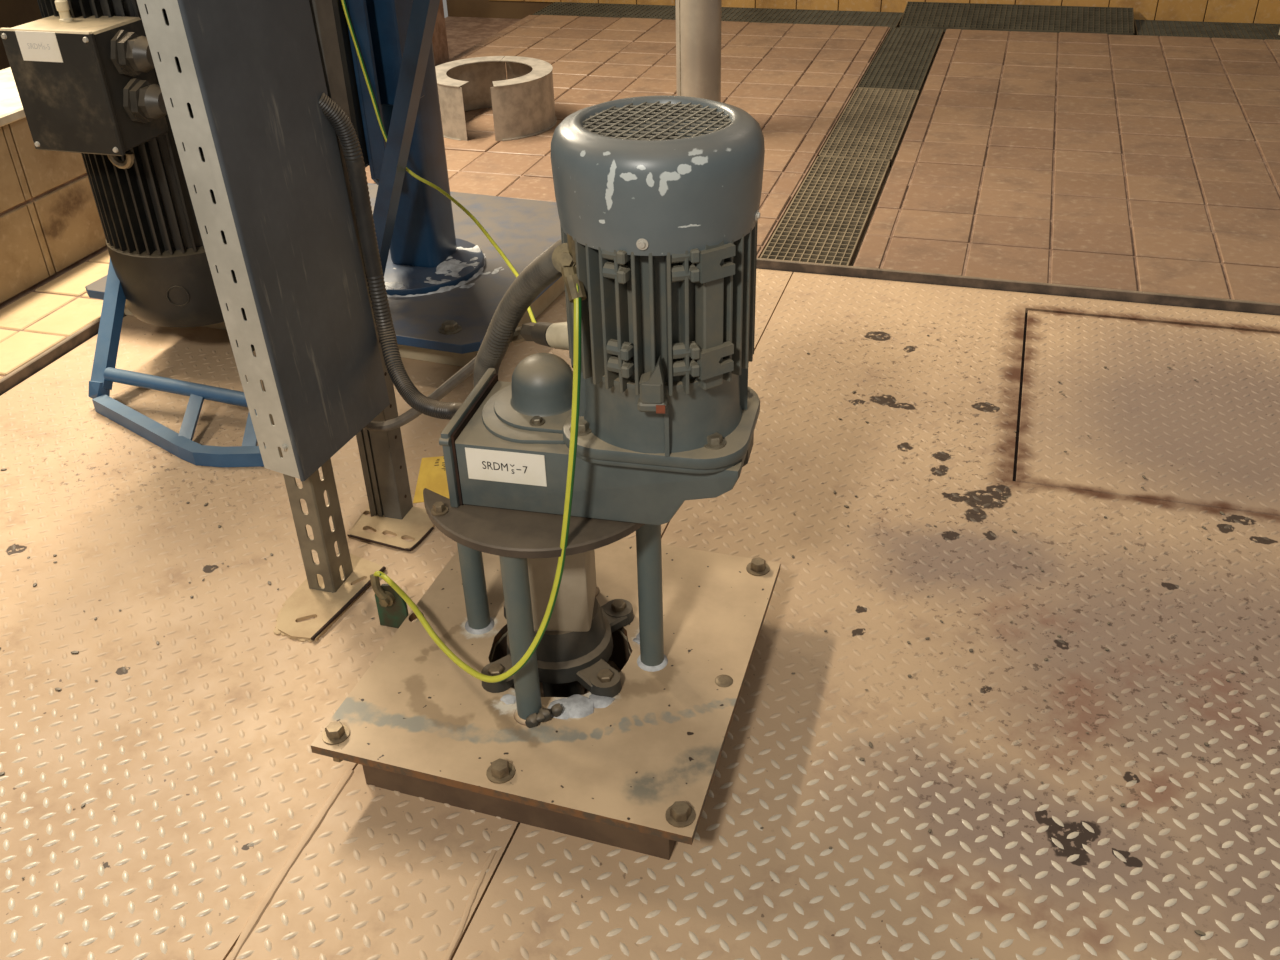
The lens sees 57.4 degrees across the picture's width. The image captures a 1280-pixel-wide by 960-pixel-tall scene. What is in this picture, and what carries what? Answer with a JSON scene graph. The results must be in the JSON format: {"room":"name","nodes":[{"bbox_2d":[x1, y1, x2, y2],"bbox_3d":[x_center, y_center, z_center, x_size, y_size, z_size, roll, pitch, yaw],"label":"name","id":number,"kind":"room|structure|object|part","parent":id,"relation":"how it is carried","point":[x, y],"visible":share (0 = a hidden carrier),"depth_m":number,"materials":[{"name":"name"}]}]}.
{"room":"industrial plant room","nodes":[
{"label":"industrial plant room","id":0,"kind":"room"},
{"bbox_2d":[0,0,41,69],"bbox_3d":[-3.512,-2.189,3.610,0.100,2.500,6.400,8,34,15],"label":"wall","id":1,"kind":"structure","parent":0,"point":[13,13],"depth_m":5.50,"materials":[{"name":"tile"}]},
{"bbox_2d":[0,0,448,307],"bbox_3d":[-1.568,-0.860,3.202,0.350,0.472,4.180,8,34,15],"label":"wall","id":2,"kind":"structure","parent":0,"point":[50,222],"depth_m":2.93,"materials":[{"name":"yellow tile"}]},
{"bbox_2d":[0,15,1279,959],"bbox_3d":[0.624,-0.586,3.112,5.200,0.142,6.240,8,34,15],"label":"floor","id":3,"kind":"structure","parent":0,"point":[209,826],"depth_m":1.79,"materials":[{"name":"beige metal"}]},
{"bbox_2d":[0,313,126,395],"bbox_3d":[-1.444,-0.059,2.304,0.012,0.042,2.580,8,34,15],"label":"trim","id":4,"kind":"structure","parent":3,"relation":"attached to","point":[54,353],"depth_m":2.62,"materials":[{"name":"metal"}]},
{"bbox_2d":[0,0,564,466],"bbox_3d":[-0.741,-0.975,2.406,1.103,1.402,1.338,8,34,15],"label":"blue agitator","id":5,"kind":"object","parent":3,"relation":"on","point":[84,73],"visible":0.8,"depth_m":2.38,"materials":[{"name":"metal"}]},
{"bbox_2d":[27,43,49,49],"bbox_3d":[-1.049,-0.757,2.040,0.047,0.013,0.001,8,34,15],"label":"print","id":6,"kind":"object","parent":5,"relation":"attached to","point":[27,43],"depth_m":2.04},
{"bbox_3d":[-1.028,-0.690,2.086,0.194,0.214,0.012,8,34,15],"label":"box lid","id":7,"kind":"part","parent":5,"relation":"part of","materials":[{"name":"black paint"}]},
{"bbox_3d":[-1.105,-0.429,2.467,0.043,0.386,0.344,3,33,7],"label":"arm","id":8,"kind":"part","parent":5,"relation":"part of","materials":[{"name":"blue paint"}]},
{"bbox_3d":[-0.905,-0.102,2.295,0.568,0.055,0.114,15,36,25],"label":"guard frame","id":9,"kind":"part","parent":5,"relation":"part of","materials":[{"name":"blue paint"}]},
{"bbox_3d":[-0.670,-0.570,2.908,1.037,0.022,0.855,10,35,18],"label":"plate","id":10,"kind":"part","parent":5,"relation":"part of","materials":[{"name":"grey metal"}]},
{"bbox_3d":[-0.547,-1.082,2.319,0.044,0.980,0.160,8,34,15],"label":"mounting plate","id":11,"kind":"part","parent":5,"relation":"part of","materials":[{"name":"blue paint"}]},
{"bbox_2d":[341,0,536,322],"bbox_3d":[-0.252,-0.525,1.947,0.135,0.455,1.275,-16,35,-21],"label":"earth wire","id":12,"kind":"object","parent":5,"relation":"attached to","point":[408,170],"visible":0.66,"depth_m":2.35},
{"bbox_3d":[-0.827,0.026,2.155,1.257,0.012,2.534,8,34,15],"label":"tread plate","id":13,"kind":"part","parent":3,"relation":"part of","materials":[{"name":"beige metal"}]},
{"bbox_2d":[262,380,385,641],"bbox_3d":[-0.510,0.012,1.763,0.109,0.423,0.215,12,35,20],"label":"post","id":14,"kind":"object","parent":3,"relation":"on","point":[328,591],"visible":0.73,"depth_m":1.84,"materials":[{"name":"grey metal"}]},
{"bbox_3d":[-0.517,0.004,1.769,0.044,0.416,0.002,8,34,15],"label":"post","id":15,"kind":"part","parent":14,"relation":"part of","materials":[{"name":"grey metal"}]},
{"bbox_3d":[-0.488,-0.008,1.787,0.006,0.416,0.060,8,34,15],"label":"post","id":16,"kind":"part","parent":14,"relation":"part of","materials":[{"name":"grey metal"}]},
{"bbox_3d":[-0.499,0.185,1.875,0.112,0.007,0.217,8,34,15],"label":"foot plate","id":17,"kind":"part","parent":14,"relation":"part of","materials":[{"name":"beige metal"}]},
{"bbox_2d":[309,0,434,550],"bbox_3d":[-0.448,-0.508,1.661,0.145,1.401,0.130,8,34,15],"label":"post","id":18,"kind":"object","parent":3,"relation":"on","point":[392,511],"visible":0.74,"depth_m":1.99,"materials":[{"name":"grey metal"}]},
{"bbox_2d":[137,0,389,480],"bbox_3d":[-0.515,-0.593,1.468,0.107,1.266,0.268,8,34,15],"label":"cable tray","id":19,"kind":"object","parent":18,"relation":"attached to","point":[242,83],"visible":1,"depth_m":1.57,"materials":[{"name":"metal"}]},
{"bbox_2d":[145,4,254,350],"bbox_3d":[-0.518,-0.600,1.470,0.100,1.253,0.260,8,34,15],"label":"perforations","id":20,"kind":"object","parent":19,"relation":"on","point":[203,55],"depth_m":1.45,"materials":[{"name":"grey metal"}]},
{"bbox_2d":[319,93,462,419],"bbox_3d":[-0.294,-0.262,1.624,0.092,0.470,0.456,-22,38,-28],"label":"corrugated hose","id":21,"kind":"object","parent":19,"relation":"attached to","point":[343,127],"visible":0.76,"depth_m":1.77,"materials":[{"name":"grey plastic"}]},
{"bbox_3d":[-0.428,0.077,2.038,0.143,0.007,0.128,8,34,15],"label":"foot plate","id":22,"kind":"part","parent":18,"relation":"part of","materials":[{"name":"beige metal"}]},
{"bbox_2d":[370,574,408,627],"bbox_3d":[-0.381,0.188,1.773,0.050,0.102,0.021,8,34,15],"label":"earth lug","id":23,"kind":"object","parent":3,"relation":"on","point":[392,609],"visible":0.88,"depth_m":1.78,"materials":[{"name":"green metal"}]},
{"bbox_2d":[435,56,556,140],"bbox_3d":[-0.507,-1.312,4.011,0.434,0.178,0.432,8,34,15],"label":"split collar","id":24,"kind":"object","parent":3,"relation":"on","point":[521,101],"visible":0.89,"depth_m":3.90,"materials":[{"name":"concrete"}]},
{"bbox_3d":[-0.107,0.129,1.957,0.245,0.012,2.534,8,34,15],"label":"tread plate","id":25,"kind":"part","parent":3,"relation":"part of","materials":[{"name":"beige metal"}]},
{"bbox_2d":[310,96,780,859],"bbox_3d":[-0.105,-0.039,1.443,0.507,0.825,0.544,8,34,15],"label":"motor","id":26,"kind":"object","parent":3,"relation":"on","point":[658,198],"visible":0.99,"depth_m":1.39,"materials":[{"name":"metal"}]},
{"bbox_2d":[363,322,552,430],"bbox_3d":[-0.259,-0.149,1.700,0.500,0.339,0.138,22,40,32],"label":"cable","id":27,"kind":"object","parent":26,"relation":"attached to","point":[536,332],"visible":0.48,"depth_m":1.80,"materials":[{"name":"plastic"}]},
{"bbox_3d":[-0.208,-0.054,1.454,0.012,0.104,0.174,6,33,12],"label":"plate","id":28,"kind":"part","parent":26,"relation":"part of","materials":[{"name":"blue paint"}]},
{"bbox_3d":[-0.232,0.094,1.592,0.032,0.269,0.032,8,34,15],"label":"support leg","id":29,"kind":"part","parent":26,"relation":"part of","materials":[{"name":"teal paint"}]},
{"bbox_2d":[374,265,586,682],"bbox_3d":[-0.258,-0.004,1.441,0.467,0.601,0.142,20,39,31],"label":"earth wire","id":30,"kind":"object","parent":26,"relation":"hanging from","point":[574,286],"visible":1,"depth_m":1.32,"materials":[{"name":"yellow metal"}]},
{"bbox_2d":[473,240,561,386],"bbox_3d":[-0.145,-0.088,1.543,0.047,0.573,0.319,-22,38,-28],"label":"corrugated hose","id":31,"kind":"object","parent":26,"relation":"attached to","point":[541,272],"visible":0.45,"depth_m":1.46,"materials":[{"name":"grey plastic"}]},
{"bbox_3d":[-0.095,0.279,1.645,0.416,0.072,0.474,8,34,15],"label":"mounting frame","id":32,"kind":"part","parent":26,"relation":"part of","materials":[{"name":"brown metal"}]},
{"bbox_3d":[-0.146,0.190,1.438,0.032,0.269,0.032,8,34,15],"label":"support leg","id":33,"kind":"part","parent":26,"relation":"part of","materials":[{"name":"teal paint"}]},
{"bbox_3d":[-0.099,0.247,1.625,0.486,0.005,0.528,8,34,15],"label":"gasket plate","id":34,"kind":"part","parent":26,"relation":"part of","materials":[{"name":"metal"}]},
{"bbox_3d":[-0.100,0.238,1.619,0.500,0.013,0.539,8,34,15],"label":"plate","id":35,"kind":"part","parent":26,"relation":"part of","materials":[{"name":"beige metal"}]},
{"bbox_2d":[546,322,568,349],"bbox_3d":[-0.079,-0.161,1.426,0.083,0.106,0.039,26,42,36],"label":"socket","id":36,"kind":"object","parent":26,"relation":"attached to","point":[556,333],"depth_m":1.42,"materials":[{"name":"beige plastic"}]},
{"bbox_3d":[-0.017,-0.347,1.237,0.060,0.035,0.011,25,42,36],"label":"fan blade","id":37,"kind":"part","parent":26,"relation":"part of","materials":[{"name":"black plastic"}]},
{"bbox_3d":[0.013,0.134,1.517,0.032,0.269,0.032,8,34,15],"label":"support leg","id":38,"kind":"part","parent":26,"relation":"part of","materials":[{"name":"teal paint"}]},
{"bbox_2d":[583,101,731,139],"bbox_3d":[0.017,-0.363,1.188,0.152,0.002,0.152,8,34,15],"label":"fan grille","id":39,"kind":"object","parent":26,"relation":"attached to","point":[604,110],"depth_m":1.19,"materials":[{"name":"metal"}]},
{"bbox_3d":[0.072,-0.174,1.213,0.025,0.170,0.019,-20,37,-25],"label":"foot rail","id":40,"kind":"part","parent":26,"relation":"part of","materials":[{"name":"metal"}]},
{"bbox_2d":[0,327,1247,935],"bbox_3d":[0.003,0.132,1.931,2.592,0.003,2.019,8,34,15],"label":"flakes","id":41,"kind":"object","parent":3,"relation":"on","point":[1198,932],"visible":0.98,"depth_m":1.77,"materials":[{"name":"black paint"}]},
{"bbox_2d":[675,0,721,101],"bbox_3d":[0.163,-2.057,3.283,0.190,2.180,0.190,8,34,15],"label":"pipe","id":42,"kind":"object","parent":3,"relation":"on","point":[698,22],"visible":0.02,"depth_m":3.67,"materials":[{"name":"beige metal"}]},
{"bbox_2d":[532,2,902,28],"bbox_3d":[0.352,-2.195,5.535,1.732,0.022,0.310,8,34,15],"label":"floor grating","id":43,"kind":"structure","parent":3,"relation":"on","point":[668,12],"depth_m":5.51,"materials":[{"name":"grey metal"}]},
{"bbox_2d":[760,156,889,265],"bbox_3d":[0.536,-0.763,3.288,0.224,0.022,0.865,8,34,15],"label":"floor grate","id":44,"kind":"object","parent":3,"relation":"on","point":[826,220],"depth_m":3.24,"materials":[{"name":"grey metal"}]},
{"bbox_3d":[1.046,0.292,1.641,2.161,0.012,2.534,8,34,15],"label":"tread plate","id":45,"kind":"part","parent":3,"relation":"part of","materials":[{"name":"beige metal"}]},
{"bbox_2d":[818,87,918,166],"bbox_3d":[0.789,-1.210,3.972,0.226,0.022,0.834,8,34,15],"label":"floor grate","id":46,"kind":"object","parent":3,"relation":"on","point":[873,124],"depth_m":3.93,"materials":[{"name":"grey metal"}]},
{"bbox_2d":[858,27,943,93],"bbox_3d":[1.065,-1.702,4.724,0.226,0.022,1.034,8,34,15],"label":"floor grate","id":47,"kind":"object","parent":3,"relation":"on","point":[904,59],"depth_m":4.67,"materials":[{"name":"grey metal"}]},
{"bbox_2d":[899,2,1133,34],"bbox_3d":[1.658,-2.035,5.166,0.976,0.065,0.310,8,34,15],"label":"floor grate","id":48,"kind":"object","parent":3,"relation":"on","point":[927,15],"depth_m":5.16,"materials":[{"name":"grey metal"}]},
{"bbox_2d":[756,258,1279,315],"bbox_3d":[0.701,-0.485,2.854,3.690,0.042,0.010,8,34,15],"label":"trim","id":49,"kind":"structure","parent":3,"relation":"attached to","point":[1244,306],"depth_m":2.79,"materials":[{"name":"metal"}]},
{"bbox_2d":[1013,310,1279,515],"bbox_3d":[1.121,-0.144,2.321,0.736,0.014,0.796,8,34,15],"label":"floor hatch","id":50,"kind":"object","parent":3,"relation":"on","point":[1177,431],"visible":1,"depth_m":2.30,"materials":[{"name":"beige metal"}]},
{"bbox_3d":[1.121,-0.139,2.324,0.736,0.002,0.796,8,34,15],"label":"hatch seat","id":51,"kind":"part","parent":50,"relation":"part of","materials":[{"name":"black metal"}]},
{"bbox_2d":[1134,20,1279,39],"bbox_3d":[2.707,-1.861,4.888,1.198,0.022,0.310,8,34,15],"label":"floor grating","id":52,"kind":"structure","parent":3,"relation":"on","point":[1261,31],"depth_m":4.97,"materials":[{"name":"grey metal"}]},
{"bbox_2d":[446,0,1279,34],"bbox_3d":[1.465,-3.151,4.846,5.200,2.500,0.169,8,34,15],"label":"wall","id":53,"kind":"structure","parent":0,"point":[1233,11],"depth_m":5.37,"materials":[{"name":"tile"}]}
]}

